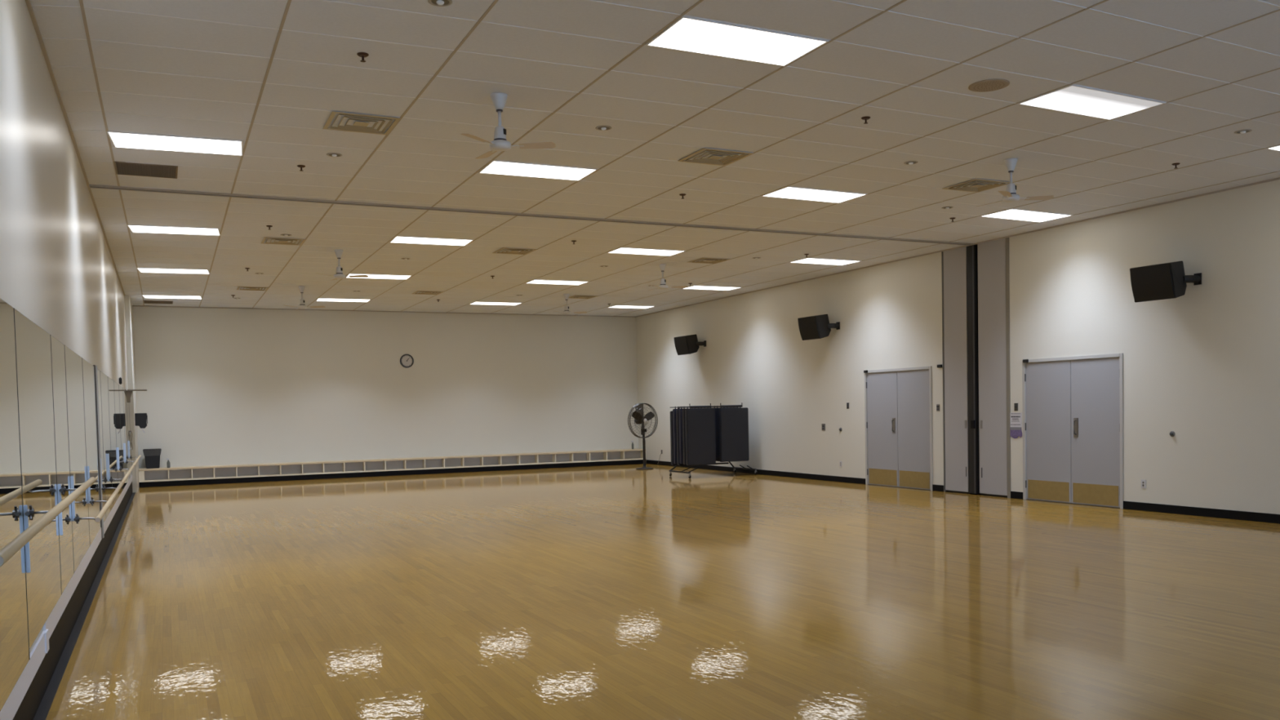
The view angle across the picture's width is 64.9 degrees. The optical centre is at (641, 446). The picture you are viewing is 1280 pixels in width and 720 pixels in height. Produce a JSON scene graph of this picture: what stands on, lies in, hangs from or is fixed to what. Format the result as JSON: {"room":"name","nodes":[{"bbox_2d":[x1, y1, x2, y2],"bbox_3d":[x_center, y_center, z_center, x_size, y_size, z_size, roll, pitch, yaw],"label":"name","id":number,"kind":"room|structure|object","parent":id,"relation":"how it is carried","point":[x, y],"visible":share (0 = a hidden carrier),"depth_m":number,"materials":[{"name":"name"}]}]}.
{"room":"dance studio","nodes":[
{"label":"dance studio","id":0,"kind":"room"},
{"bbox_2d":[0,0,128,653],"bbox_3d":[-5.693,-0.948,10.156,0.150,4.547,29.971,-2,2,-25],"label":"wall","id":1,"kind":"structure","parent":0,"point":[57,269],"depth_m":7.05,"materials":[{"name":"paint"}]},
{"bbox_2d":[0,297,30,711],"bbox_3d":[-2.823,0.225,4.374,0.016,1.833,1.900,-2,2,-25],"label":"wall mirror","id":2,"kind":"object","parent":1,"relation":"attached to","point":[15,655],"visible":1,"depth_m":4.85,"materials":[{"name":"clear mirror"}]},
{"bbox_2d":[14,308,62,648],"bbox_3d":[-3.622,0.153,6.058,0.016,1.783,1.830,-2,2,-25],"label":"wall mirror","id":3,"kind":"object","parent":1,"relation":"attached to","point":[33,344],"visible":0.91,"depth_m":5.93,"materials":[{"name":"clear mirror"}]},
{"bbox_2d":[0,476,96,573],"bbox_3d":[-3.188,0.474,5.410,0.196,0.361,4.804,-2,2,-25],"label":"ballet barre","id":4,"kind":"object","parent":1,"relation":"attached to","point":[23,539],"visible":1,"depth_m":5.13,"materials":[{"name":"brown wood"}]},
{"bbox_2d":[50,335,74,593],"bbox_3d":[-4.240,0.116,7.363,0.016,1.783,1.060,-2,2,-25],"label":"wall mirror","id":5,"kind":"object","parent":1,"relation":"attached to","point":[58,349],"visible":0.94,"depth_m":7.36,"materials":[{"name":"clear mirror"}]},
{"bbox_2d":[0,475,132,719],"bbox_3d":[-5.098,1.044,9.264,0.024,0.180,27.450,-2,2,-25],"label":"trim","id":6,"kind":"structure","parent":1,"relation":"attached to","point":[41,648],"depth_m":5.99,"materials":[{"name":"white paint"}]},
{"bbox_2d":[13,481,135,719],"bbox_3d":[-5.438,1.196,10.049,0.068,0.262,29.150,-2,2,-25],"label":"baseboard","id":7,"kind":"structure","parent":1,"relation":"attached to","point":[36,704],"depth_m":7.17,"materials":[{"name":"black rubber"}]},
{"bbox_2d":[64,345,89,572],"bbox_3d":[-4.858,0.079,8.669,0.016,1.783,1.830,-2,2,-25],"label":"wall mirror","id":8,"kind":"object","parent":1,"relation":"attached to","point":[73,362],"visible":0.91,"depth_m":8.61,"materials":[{"name":"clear mirror"}]},
{"bbox_2d":[82,358,101,546],"bbox_3d":[-5.643,0.033,10.327,0.016,1.783,1.840,-2,2,-25],"label":"wall mirror","id":9,"kind":"object","parent":1,"relation":"attached to","point":[89,379],"visible":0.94,"depth_m":10.28,"materials":[{"name":"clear mirror"}]},
{"bbox_2d":[71,458,123,524],"bbox_3d":[-5.394,0.359,10.072,0.196,0.381,4.807,-2,2,-25],"label":"ballet barre","id":10,"kind":"object","parent":1,"relation":"attached to","point":[104,508],"visible":0.98,"depth_m":9.21,"materials":[{"name":"brown wood"}]},
{"bbox_2d":[93,364,102,538],"bbox_3d":[-6.060,0.064,11.216,0.020,1.936,0.110,-2,2,-25],"label":"trim","id":11,"kind":"structure","parent":1,"relation":"attached to","point":[93,365],"depth_m":11.19,"materials":[{"name":"grey metal"}]},
{"bbox_2d":[95,365,104,537],"bbox_3d":[-6.096,0.062,11.304,0.030,1.936,0.070,-2,2,-25],"label":"trim","id":12,"kind":"structure","parent":1,"relation":"attached to","point":[95,366],"depth_m":11.28,"materials":[{"name":"grey paint"}]},
{"bbox_2d":[97,368,106,522],"bbox_3d":[-6.307,-0.006,11.727,0.016,1.783,0.860,-2,2,-25],"label":"wall mirror","id":13,"kind":"object","parent":1,"relation":"attached to","point":[98,371],"visible":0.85,"depth_m":11.87,"materials":[{"name":"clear mirror"}]},
{"bbox_2d":[100,371,113,518],"bbox_3d":[-6.871,-0.040,12.920,0.016,1.783,1.780,-2,2,-25],"label":"wall mirror","id":14,"kind":"object","parent":1,"relation":"attached to","point":[104,378],"visible":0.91,"depth_m":12.83,"materials":[{"name":"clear mirror"}]},
{"bbox_2d":[107,376,118,505],"bbox_3d":[-7.637,-0.085,14.537,0.016,1.783,1.800,-2,2,-25],"label":"wall mirror","id":15,"kind":"object","parent":1,"relation":"attached to","point":[111,383],"visible":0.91,"depth_m":14.51,"materials":[{"name":"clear mirror"}]},
{"bbox_2d":[114,381,123,497],"bbox_3d":[-8.407,-0.131,16.163,0.016,1.783,1.800,-2,2,-25],"label":"wall mirror","id":16,"kind":"object","parent":1,"relation":"attached to","point":[116,385],"visible":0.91,"depth_m":16.19,"materials":[{"name":"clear mirror"}]},
{"bbox_2d":[107,447,134,484],"bbox_3d":[-7.487,0.235,14.491,0.196,0.381,4.824,-2,2,-25],"label":"ballet barre","id":17,"kind":"object","parent":1,"relation":"attached to","point":[120,468],"visible":0.92,"depth_m":13.47,"materials":[{"name":"brown wood"}]},
{"bbox_2d":[119,385,126,488],"bbox_3d":[-9.177,-0.177,17.790,0.016,1.783,1.800,-2,2,-25],"label":"wall mirror","id":18,"kind":"object","parent":1,"relation":"attached to","point":[121,388],"visible":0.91,"depth_m":17.74,"materials":[{"name":"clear mirror"}]},
{"bbox_2d":[123,387,129,483],"bbox_3d":[-9.926,-0.221,19.371,0.016,1.783,1.700,-2,2,-25],"label":"wall mirror","id":19,"kind":"object","parent":1,"relation":"attached to","point":[124,389],"visible":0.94,"depth_m":19.40,"materials":[{"name":"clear mirror"}]},
{"bbox_2d":[126,390,132,477],"bbox_3d":[-10.632,-0.263,20.862,0.016,1.783,1.600,-2,2,-25],"label":"wall mirror","id":20,"kind":"object","parent":1,"relation":"attached to","point":[127,400],"visible":0.67,"depth_m":20.88,"materials":[{"name":"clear mirror"}]},
{"bbox_2d":[124,294,139,493],"bbox_3d":[-11.449,-1.150,22.616,0.100,4.247,2.221,-2,2,-25],"label":"trim","id":21,"kind":"structure","parent":1,"relation":"attached to","point":[127,303],"depth_m":21.65,"materials":[{"name":"beige paint"}]},
{"bbox_2d":[124,440,141,466],"bbox_3d":[-9.648,0.107,19.054,0.196,0.381,5.124,-2,2,-25],"label":"ballet barre","id":22,"kind":"object","parent":1,"relation":"attached to","point":[126,461],"visible":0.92,"depth_m":18.31,"materials":[{"name":"brown wood"}]},
{"bbox_2d":[127,389,146,402],"bbox_3d":[-10.722,-1.072,21.401,0.369,0.272,0.260,-2,2,-25],"label":"wall bracket","id":23,"kind":"object","parent":1,"relation":"attached to","point":[130,391],"visible":0.85,"depth_m":21.31,"materials":[{"name":"beige"}]},
{"bbox_2d":[134,413,147,432],"bbox_3d":[-11.081,-0.519,22.297,0.244,0.435,0.280,-2,2,-25],"label":"dispenser","id":24,"kind":"object","parent":1,"relation":"attached to","point":[141,419],"visible":1,"depth_m":22.17,"materials":[{"name":"black plastic"}]},
{"bbox_2d":[132,306,638,468],"bbox_3d":[-6.077,-1.559,26.460,13.420,4.547,0.150,-2,2,-25],"label":"wall","id":25,"kind":"structure","parent":0,"point":[224,386],"depth_m":25.98,"materials":[{"name":"beige paint"}]},
{"bbox_2d":[400,354,413,368],"bbox_3d":[-6.135,-2.236,26.310,0.356,0.356,0.034,-2,2,-25],"label":"wall clock","id":26,"kind":"object","parent":25,"relation":"attached to","point":[406,361],"visible":1,"depth_m":26.31,"materials":[{"name":"grey plastic"}]},
{"bbox_2d":[25,0,1279,317],"bbox_3d":[0.257,-3.367,12.905,13.420,0.472,29.971,-2,2,-25],"label":"ceiling","id":27,"kind":"structure","parent":0,"point":[268,76],"depth_m":9.64,"materials":[{"name":"tile"}]},
{"bbox_2d":[113,161,177,178],"bbox_3d":[-5.284,-2.949,10.741,0.600,0.008,0.580,-2,2,-25],"label":"ceiling vent","id":28,"kind":"object","parent":27,"relation":"in","point":[121,167],"visible":1,"depth_m":10.73,"materials":[{"name":"brown"}]},
{"bbox_2d":[143,300,173,303],"bbox_3d":[-11.032,-3.293,22.974,0.600,0.008,0.580,-2,2,-25],"label":"ceiling vent","id":29,"kind":"object","parent":27,"relation":"in","point":[144,301],"visible":1,"depth_m":22.96,"materials":[{"name":"brown"}]},
{"bbox_2d":[142,294,202,298],"bbox_3d":[-10.271,-3.274,22.047,1.162,0.007,0.580,-2,2,-20],"label":"recessed light","id":30,"kind":"object","parent":27,"relation":"in","point":[144,295],"visible":1,"depth_m":22.03,"materials":[{"name":"white plastic"}]},
{"bbox_2d":[136,267,209,274],"bbox_3d":[-8.428,-3.164,18.142,1.159,0.007,0.580,-2,2,-20],"label":"recessed light","id":31,"kind":"object","parent":27,"relation":"in","point":[140,269],"visible":1,"depth_m":18.12,"materials":[{"name":"white plastic"}]},
{"bbox_2d":[126,224,220,235],"bbox_3d":[-6.588,-3.054,14.216,1.160,0.007,0.580,-2,2,-20],"label":"recessed light","id":32,"kind":"object","parent":27,"relation":"in","point":[134,228],"visible":1,"depth_m":14.19,"materials":[{"name":"white plastic"}]},
{"bbox_2d":[106,131,243,155],"bbox_3d":[-4.486,-2.928,9.741,1.166,0.007,0.580,-2,2,-21],"label":"recessed light","id":33,"kind":"object","parent":27,"relation":"in","point":[119,140],"visible":1,"depth_m":9.72,"materials":[{"name":"white plastic"}]},
{"bbox_2d":[236,286,269,290],"bbox_3d":[-8.055,-3.288,20.841,0.592,0.056,0.580,-2,2,-25],"label":"ceiling vent","id":34,"kind":"object","parent":27,"relation":"in","point":[251,288],"visible":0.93,"depth_m":20.81,"materials":[{"name":"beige metal"}]},
{"bbox_2d":[261,236,306,245],"bbox_3d":[-5.435,-3.131,15.262,0.592,0.056,0.580,-2,2,-25],"label":"ceiling vent","id":35,"kind":"object","parent":27,"relation":"in","point":[283,241],"visible":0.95,"depth_m":15.26,"materials":[{"name":"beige metal"}]},
{"bbox_2d":[285,285,324,309],"bbox_3d":[-7.012,-3.069,20.816,0.829,0.459,0.760,-2,2,-25],"label":"ceiling fan","id":36,"kind":"object","parent":27,"relation":"hanging from","point":[302,304],"visible":1,"depth_m":20.70,"materials":[{"name":"grey metal"}]},
{"bbox_2d":[326,152,342,156],"bbox_3d":[-3.137,-2.969,10.278,0.156,0.024,0.156,-2,2,-25],"label":"recessed light","id":37,"kind":"object","parent":27,"relation":"in","point":[331,154],"visible":1,"depth_m":10.26,"materials":[{"name":"grey metal"}]},
{"bbox_2d":[318,249,368,280],"bbox_3d":[-4.903,-2.943,16.340,0.829,0.459,0.760,-2,2,-25],"label":"ceiling fan","id":38,"kind":"object","parent":27,"relation":"hanging from","point":[339,275],"visible":1,"depth_m":16.22,"materials":[{"name":"grey metal"}]},
{"bbox_2d":[315,297,370,302],"bbox_3d":[-6.917,-3.394,23.343,1.174,0.007,0.580,-2,2,-22],"label":"recessed light","id":39,"kind":"object","parent":27,"relation":"in","point":[318,299],"visible":1,"depth_m":23.33,"materials":[{"name":"white plastic"}]},
{"bbox_2d":[322,111,400,135],"bbox_3d":[-2.554,-2.960,9.164,0.592,0.056,0.580,-2,2,-25],"label":"ceiling vent","id":40,"kind":"object","parent":27,"relation":"in","point":[357,126],"visible":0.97,"depth_m":9.17,"materials":[{"name":"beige metal"}]},
{"bbox_2d":[356,52,368,62],"bbox_3d":[-2.055,-2.869,7.426,0.084,0.053,0.084,-2,2,-25],"label":"sprinkler","id":41,"kind":"object","parent":27,"relation":"attached to","point":[362,55],"visible":1,"depth_m":7.41,"materials":[{"name":"brown metal"}]},
{"bbox_2d":[345,273,412,279],"bbox_3d":[-5.082,-3.284,19.451,1.176,0.007,0.580,-2,2,-23],"label":"recessed light","id":42,"kind":"object","parent":27,"relation":"in","point":[370,276],"visible":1,"depth_m":19.46,"materials":[{"name":"white plastic"}]},
{"bbox_2d":[412,290,444,294],"bbox_3d":[-4.716,-3.410,22.204,0.592,0.056,0.580,-2,2,-25],"label":"ceiling vent","id":43,"kind":"object","parent":27,"relation":"in","point":[422,291],"visible":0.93,"depth_m":22.19,"materials":[{"name":"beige metal"}]},
{"bbox_2d":[389,235,473,245],"bbox_3d":[-3.247,-3.175,15.557,1.182,0.007,0.580,-2,2,-23],"label":"recessed light","id":44,"kind":"object","parent":27,"relation":"in","point":[397,239],"visible":1,"depth_m":15.54,"materials":[{"name":"white plastic"}]},
{"bbox_2d":[427,0,452,6],"bbox_3d":[-1.299,-2.864,6.497,0.156,0.024,0.156,-2,2,-25],"label":"recessed light","id":45,"kind":"object","parent":27,"relation":"in","point":[435,2],"visible":1,"depth_m":6.50,"materials":[{"name":"grey metal"}]},
{"bbox_2d":[469,302,521,305],"bbox_3d":[-3.587,-3.518,24.771,1.185,0.007,0.580,-2,2,-24],"label":"recessed light","id":46,"kind":"object","parent":27,"relation":"in","point":[473,303],"visible":1,"depth_m":24.76,"materials":[{"name":"white plastic"}]},
{"bbox_2d":[460,92,555,159],"bbox_3d":[-1.211,-2.724,8.542,0.829,0.459,0.760,-2,2,-25],"label":"ceiling fan","id":47,"kind":"object","parent":27,"relation":"hanging from","point":[500,143],"visible":1,"depth_m":8.42,"materials":[{"name":"white metal"}]},
{"bbox_2d":[493,247,537,254],"bbox_3d":[-2.101,-3.255,16.673,0.592,0.056,0.580,-2,2,-25],"label":"ceiling vent","id":48,"kind":"object","parent":27,"relation":"in","point":[513,251],"visible":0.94,"depth_m":16.67,"materials":[{"name":"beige metal"}]},
{"bbox_2d":[89,184,973,245],"bbox_3d":[-0.339,-3.177,14.183,13.120,0.018,0.110,-2,2,-25],"label":"trim","id":49,"kind":"structure","parent":27,"relation":"attached to","point":[94,186],"depth_m":13.37,"materials":[{"name":"grey metal"}]},
{"bbox_2d":[478,160,597,181],"bbox_3d":[-1.146,-3.051,11.143,1.193,0.007,0.580,-2,2,-24],"label":"recessed light","id":50,"kind":"object","parent":27,"relation":"in","point":[497,167],"visible":1,"depth_m":11.12,"materials":[{"name":"white plastic"}]},
{"bbox_2d":[525,279,587,284],"bbox_3d":[-1.755,-3.410,20.909,1.191,0.007,0.580,-2,2,-25],"label":"recessed light","id":51,"kind":"object","parent":27,"relation":"in","point":[536,282],"visible":1,"depth_m":20.89,"materials":[{"name":"white plastic"}]},
{"bbox_2d":[555,293,586,315],"bbox_3d":[-1.737,-3.270,23.198,0.829,0.459,0.760,-2,2,-25],"label":"ceiling fan","id":52,"kind":"object","parent":27,"relation":"hanging from","point":[566,311],"visible":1,"depth_m":23.08,"materials":[{"name":"grey metal"}]},
{"bbox_2d":[568,295,596,298],"bbox_3d":[-1.392,-3.537,23.689,0.592,0.056,0.580,-2,2,-25],"label":"ceiling vent","id":53,"kind":"object","parent":27,"relation":"in","point":[581,296],"visible":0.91,"depth_m":23.65,"materials":[{"name":"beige metal"}]},
{"bbox_2d":[595,125,612,130],"bbox_3d":[-0.357,-2.998,9.504,0.156,0.024,0.156,-2,2,-25],"label":"recessed light","id":54,"kind":"object","parent":27,"relation":"in","point":[599,127],"visible":1,"depth_m":9.49,"materials":[{"name":"grey metal"}]},
{"bbox_2d":[607,305,654,308],"bbox_3d":[-0.266,-3.645,26.285,1.114,0.007,0.580,-2,2,-25],"label":"recessed light","id":55,"kind":"object","parent":27,"relation":"in","point":[614,306],"visible":1,"depth_m":26.27,"materials":[{"name":"white plastic"}]},
{"bbox_2d":[606,247,685,256],"bbox_3d":[0.082,-3.302,17.066,1.202,0.007,0.580,-2,2,-25],"label":"recessed light","id":56,"kind":"object","parent":27,"relation":"in","point":[621,250],"visible":1,"depth_m":17.04,"materials":[{"name":"white plastic"}]},
{"bbox_2d":[648,263,688,290],"bbox_3d":[0.375,-3.143,18.690,0.829,0.459,0.760,-2,2,-25],"label":"ceiling fan","id":57,"kind":"object","parent":27,"relation":"hanging from","point":[662,266],"visible":1,"depth_m":18.57,"materials":[{"name":"grey metal"}]},
{"bbox_2d":[687,257,731,263],"bbox_3d":[1.227,-3.384,18.230,0.592,0.056,0.580,-2,2,-25],"label":"ceiling vent","id":58,"kind":"object","parent":27,"relation":"in","point":[710,260],"visible":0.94,"depth_m":18.21,"materials":[{"name":"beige metal"}]},
{"bbox_2d":[681,285,740,290],"bbox_3d":[1.571,-3.539,22.472,1.205,0.007,0.580,-2,2,-26],"label":"recessed light","id":59,"kind":"object","parent":27,"relation":"in","point":[699,287],"visible":0.99,"depth_m":22.46,"materials":[{"name":"white plastic"}]},
{"bbox_2d":[677,147,752,165],"bbox_3d":[0.783,-3.088,10.672,0.592,0.056,0.580,-2,2,-25],"label":"ceiling vent","id":60,"kind":"object","parent":27,"relation":"in","point":[713,160],"visible":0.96,"depth_m":10.68,"materials":[{"name":"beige metal"}]},
{"bbox_2d":[645,16,828,66],"bbox_3d":[0.698,-2.946,7.345,1.207,0.007,0.580,-2,2,-25],"label":"recessed light","id":61,"kind":"object","parent":27,"relation":"in","point":[689,34],"visible":1,"depth_m":7.32,"materials":[{"name":"white plastic"}]},
{"bbox_2d":[762,186,866,203],"bbox_3d":[2.189,-3.182,12.734,1.218,0.007,0.580,-2,2,-27],"label":"recessed light","id":62,"kind":"object","parent":27,"relation":"in","point":[791,193],"visible":1,"depth_m":12.71,"materials":[{"name":"white plastic"}]},
{"bbox_2d":[789,257,859,265],"bbox_3d":[3.416,-3.434,18.697,1.220,0.007,0.580,-2,2,-27],"label":"recessed light","id":63,"kind":"object","parent":27,"relation":"in","point":[806,260],"visible":1,"depth_m":18.68,"materials":[{"name":"white plastic"}]},
{"bbox_2d":[966,244,980,493],"bbox_3d":[5.660,-1.294,17.093,0.165,4.197,0.220,-2,2,-25],"label":"wall","id":64,"kind":"structure","parent":27,"relation":"hanging from","point":[971,251],"depth_m":17.05,"materials":[{"name":"black plastic"}]},
{"bbox_2d":[942,178,1013,192],"bbox_3d":[4.125,-3.222,12.357,0.592,0.056,0.580,-2,2,-25],"label":"ceiling vent","id":65,"kind":"object","parent":27,"relation":"in","point":[977,188],"visible":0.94,"depth_m":12.36,"materials":[{"name":"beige metal"}]},
{"bbox_2d":[968,78,1009,92],"bbox_3d":[2.923,-3.033,8.460,0.330,0.011,0.330,-2,2,-25],"label":"ceiling speaker","id":66,"kind":"object","parent":27,"relation":"attached to","point":[988,85],"visible":1,"depth_m":8.43,"materials":[{"name":"beige"}]},
{"bbox_2d":[977,158,1053,206],"bbox_3d":[4.061,-2.935,11.188,0.829,0.459,0.760,-2,2,-25],"label":"ceiling fan","id":67,"kind":"object","parent":27,"relation":"hanging from","point":[1010,195],"visible":1,"depth_m":11.06,"materials":[{"name":"grey metal"}]},
{"bbox_2d":[981,208,1072,222],"bbox_3d":[5.538,-3.318,14.468,1.242,0.007,0.580,-2,2,-28],"label":"recessed light","id":68,"kind":"object","parent":27,"relation":"in","point":[1010,214],"visible":1,"depth_m":14.45,"materials":[{"name":"white plastic"}]},
{"bbox_2d":[1017,84,1165,119],"bbox_3d":[4.044,-3.080,9.029,1.237,0.007,0.580,-2,2,-28],"label":"recessed light","id":69,"kind":"object","parent":27,"relation":"in","point":[1071,99],"visible":1,"depth_m":9.00,"materials":[{"name":"white plastic"}]},
{"bbox_2d":[1234,128,1252,133],"bbox_3d":[6.048,-3.156,10.112,0.156,0.024,0.156,-2,2,-25],"label":"recessed light","id":70,"kind":"object","parent":27,"relation":"in","point":[1245,131],"visible":1,"depth_m":10.09,"materials":[{"name":"grey metal"}]},
{"bbox_2d":[45,463,1279,719],"bbox_3d":[0.351,1.140,13.077,13.420,0.100,29.971,-2,2,-25],"label":"floor","id":71,"kind":"structure","parent":0,"point":[624,592],"depth_m":8.09,"materials":[{"name":"brown wood"}]},
{"bbox_2d":[138,448,646,487],"bbox_3d":[-5.848,0.507,26.252,13.002,0.425,0.523,-2,2,-25],"label":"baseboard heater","id":72,"kind":"object","parent":71,"relation":"on","point":[289,471],"visible":1,"depth_m":25.70,"materials":[{"name":"beige metal"}]},
{"bbox_2d":[142,448,161,468],"bbox_3d":[-11.469,0.287,23.597,0.392,0.452,0.270,-2,2,-25],"label":"waste bin","id":73,"kind":"object","parent":72,"relation":"on","point":[152,456],"visible":1,"depth_m":23.49,"materials":[{"name":"black plastic"}]},
{"bbox_2d":[627,403,657,469],"bbox_3d":[0.036,-0.272,26.323,0.912,1.728,0.508,-2,2,-25],"label":"pedestal fan","id":74,"kind":"object","parent":71,"relation":"on","point":[637,415],"visible":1,"depth_m":26.29,"materials":[{"name":"black metal"}]},
{"bbox_2d":[668,402,756,478],"bbox_3d":[1.631,-0.160,23.238,1.760,1.668,1.056,-2,2,-25],"label":"rack","id":75,"kind":"object","parent":71,"relation":"on","point":[710,406],"visible":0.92,"depth_m":22.99,"materials":[{"name":"black metal"}]},
{"bbox_2d":[670,406,677,465],"bbox_3d":[1.012,-0.252,23.272,0.720,1.350,0.116,-2,2,-25],"label":"exercise mat","id":76,"kind":"object","parent":75,"relation":"hanging from","point":[671,411],"visible":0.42,"depth_m":23.11,"materials":[{"name":"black plastic"}]},
{"bbox_2d":[672,408,678,464],"bbox_3d":[1.068,-0.266,23.133,0.720,1.314,0.116,-2,2,-25],"label":"exercise mat","id":77,"kind":"object","parent":75,"relation":"hanging from","point":[674,433],"visible":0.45,"depth_m":22.95,"materials":[{"name":"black plastic"}]},
{"bbox_2d":[675,407,683,465],"bbox_3d":[1.140,-0.254,23.001,0.720,1.331,0.116,-2,2,-25],"label":"exercise mat","id":78,"kind":"object","parent":75,"relation":"hanging from","point":[677,410],"visible":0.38,"depth_m":22.83,"materials":[{"name":"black plastic"}]},
{"bbox_2d":[678,407,684,463],"bbox_3d":[1.196,-0.265,22.861,0.720,1.300,0.116,-2,2,-25],"label":"exercise mat","id":79,"kind":"object","parent":75,"relation":"hanging from","point":[680,412],"visible":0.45,"depth_m":22.69,"materials":[{"name":"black plastic"}]},
{"bbox_2d":[681,407,688,464],"bbox_3d":[1.268,-0.257,22.729,0.720,1.309,0.116,-2,2,-25],"label":"exercise mat","id":80,"kind":"object","parent":75,"relation":"hanging from","point":[682,409],"visible":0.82,"depth_m":22.56,"materials":[{"name":"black plastic"}]},
{"bbox_2d":[684,408,715,465],"bbox_3d":[1.325,-0.248,22.591,0.720,1.320,0.116,-2,2,-25],"label":"exercise mat","id":81,"kind":"object","parent":75,"relation":"hanging from","point":[700,423],"visible":1,"depth_m":22.53,"materials":[{"name":"black plastic"}]},
{"bbox_2d":[715,407,737,461],"bbox_3d":[2.051,-0.306,23.099,0.735,1.272,0.116,-2,2,-25],"label":"exercise mat","id":82,"kind":"object","parent":75,"relation":"hanging from","point":[716,409],"visible":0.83,"depth_m":22.93,"materials":[{"name":"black plastic"}]},
{"bbox_2d":[718,407,749,462],"bbox_3d":[2.108,-0.298,22.960,0.735,1.281,0.116,-2,2,-25],"label":"exercise mat","id":83,"kind":"object","parent":75,"relation":"hanging from","point":[733,423],"visible":1,"depth_m":22.89,"materials":[{"name":"black plastic"}]},
{"bbox_2d":[635,179,1279,514],"bbox_3d":[6.321,-1.416,15.832,0.200,4.547,29.971,-2,2,-25],"label":"wall","id":84,"kind":"structure","parent":0,"point":[1202,365],"depth_m":15.12,"materials":[{"name":"beige paint"}]},
{"bbox_2d":[674,333,706,355],"bbox_3d":[1.229,-2.586,25.570,0.603,0.504,0.645,-2,2,-25],"label":"wall speaker","id":85,"kind":"object","parent":84,"relation":"attached to","point":[686,344],"visible":1,"depth_m":25.37,"materials":[{"name":"black plastic"}]},
{"bbox_2d":[674,336,689,355],"bbox_3d":[1.024,-2.553,25.489,0.115,0.434,0.556,-2,3,-30],"label":"grille","id":86,"kind":"object","parent":85,"relation":"attached to","point":[682,344],"depth_m":25.43,"materials":[{"name":"black"}]},
{"bbox_2d":[646,459,866,484],"bbox_3d":[2.283,0.566,24.294,0.012,0.115,9.983,-2,2,-25],"label":"baseboard","id":87,"kind":"structure","parent":84,"relation":"attached to","point":[797,475],"depth_m":22.60,"materials":[{"name":"black rubber"}]},
{"bbox_2d":[797,314,839,340],"bbox_3d":[3.612,-2.435,20.538,0.603,0.504,0.645,-2,2,-25],"label":"wall speaker","id":88,"kind":"object","parent":84,"relation":"attached to","point":[818,326],"visible":1,"depth_m":20.35,"materials":[{"name":"black plastic"}]},
{"bbox_2d":[797,316,820,339],"bbox_3d":[3.408,-2.402,20.457,0.115,0.434,0.556,-2,3,-30],"label":"grille","id":89,"kind":"object","parent":88,"relation":"attached to","point":[809,326],"depth_m":20.41,"materials":[{"name":"black"}]},
{"bbox_2d":[864,366,933,490],"bbox_3d":[4.834,-0.344,18.899,0.143,2.235,1.902,-2,2,-25],"label":"door","id":90,"kind":"structure","parent":84,"relation":"in","point":[898,402],"depth_m":18.84,"materials":[{"name":"grey paint"}]},
{"bbox_2d":[932,484,943,492],"bbox_3d":[5.292,0.744,17.939,0.012,0.115,0.280,-2,2,-25],"label":"baseboard","id":91,"kind":"structure","parent":84,"relation":"attached to","point":[935,487],"depth_m":17.93,"materials":[{"name":"black rubber"}]},
{"bbox_2d":[941,251,946,492],"bbox_3d":[5.340,-1.307,17.737,0.054,4.227,0.023,-2,2,-25],"label":"trim","id":92,"kind":"structure","parent":84,"relation":"attached to","point":[942,264],"depth_m":17.72,"materials":[{"name":"grey"}]},
{"bbox_2d":[942,246,969,493],"bbox_3d":[5.469,-1.300,17.468,0.050,4.227,0.570,-2,2,-25],"label":"door","id":93,"kind":"structure","parent":84,"relation":"in","point":[954,260],"depth_m":17.44,"materials":[{"name":"white paint"}]},
{"bbox_2d":[977,238,1007,497],"bbox_3d":[5.836,-1.278,16.693,0.050,4.227,0.635,-2,2,-25],"label":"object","id":94,"kind":"structure","parent":84,"relation":"in","point":[992,330],"depth_m":16.68,"materials":[{"name":"grey paint"}]},
{"bbox_2d":[1005,237,1010,497],"bbox_3d":[5.987,-1.269,16.363,0.060,4.227,0.070,-2,2,-25],"label":"trim","id":95,"kind":"structure","parent":84,"relation":"attached to","point":[1007,264],"depth_m":16.34,"materials":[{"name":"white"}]},
{"bbox_2d":[1009,412,1022,438],"bbox_3d":[6.045,-0.336,16.256,0.006,0.420,0.280,-2,2,-25],"label":"poster","id":96,"kind":"object","parent":84,"relation":"attached to","point":[1015,431],"visible":1,"depth_m":16.25,"materials":[{"name":"grey paper"}]},
{"bbox_2d":[1009,426,1022,438],"bbox_3d":[6.048,-0.219,16.261,0.005,0.185,0.280,-2,2,-25],"label":"print","id":97,"kind":"object","parent":96,"relation":"attached to","point":[1015,432],"depth_m":16.25},
{"bbox_2d":[1010,491,1022,499],"bbox_3d":[6.079,0.791,16.277,0.012,0.115,0.270,-2,2,-25],"label":"baseboard","id":98,"kind":"structure","parent":84,"relation":"attached to","point":[1014,495],"depth_m":16.28,"materials":[{"name":"black rubber"}]},
{"bbox_2d":[1022,353,1123,508],"bbox_3d":[6.544,-0.242,15.287,0.143,2.235,1.863,-2,2,-25],"label":"door","id":99,"kind":"structure","parent":84,"relation":"in","point":[1073,406],"depth_m":15.21,"materials":[{"name":"grey paint"}]},
{"bbox_2d":[1129,261,1201,302],"bbox_3d":[6.980,-2.200,13.429,0.603,0.504,0.645,-2,2,-25],"label":"wall speaker","id":100,"kind":"object","parent":84,"relation":"attached to","point":[1165,281],"visible":1,"depth_m":13.26,"materials":[{"name":"black plastic"}]},
{"bbox_2d":[1129,263,1174,302],"bbox_3d":[6.776,-2.167,13.348,0.115,0.434,0.556,-2,3,-30],"label":"grille","id":101,"kind":"object","parent":100,"relation":"attached to","point":[1155,282],"depth_m":13.31,"materials":[{"name":"black"}]},
{"bbox_2d":[1123,501,1279,524],"bbox_3d":[9.776,1.010,8.469,0.012,0.115,13.287,-2,2,-25],"label":"baseboard","id":102,"kind":"structure","parent":84,"relation":"attached to","point":[1177,509],"depth_m":13.33,"materials":[{"name":"black rubber"}]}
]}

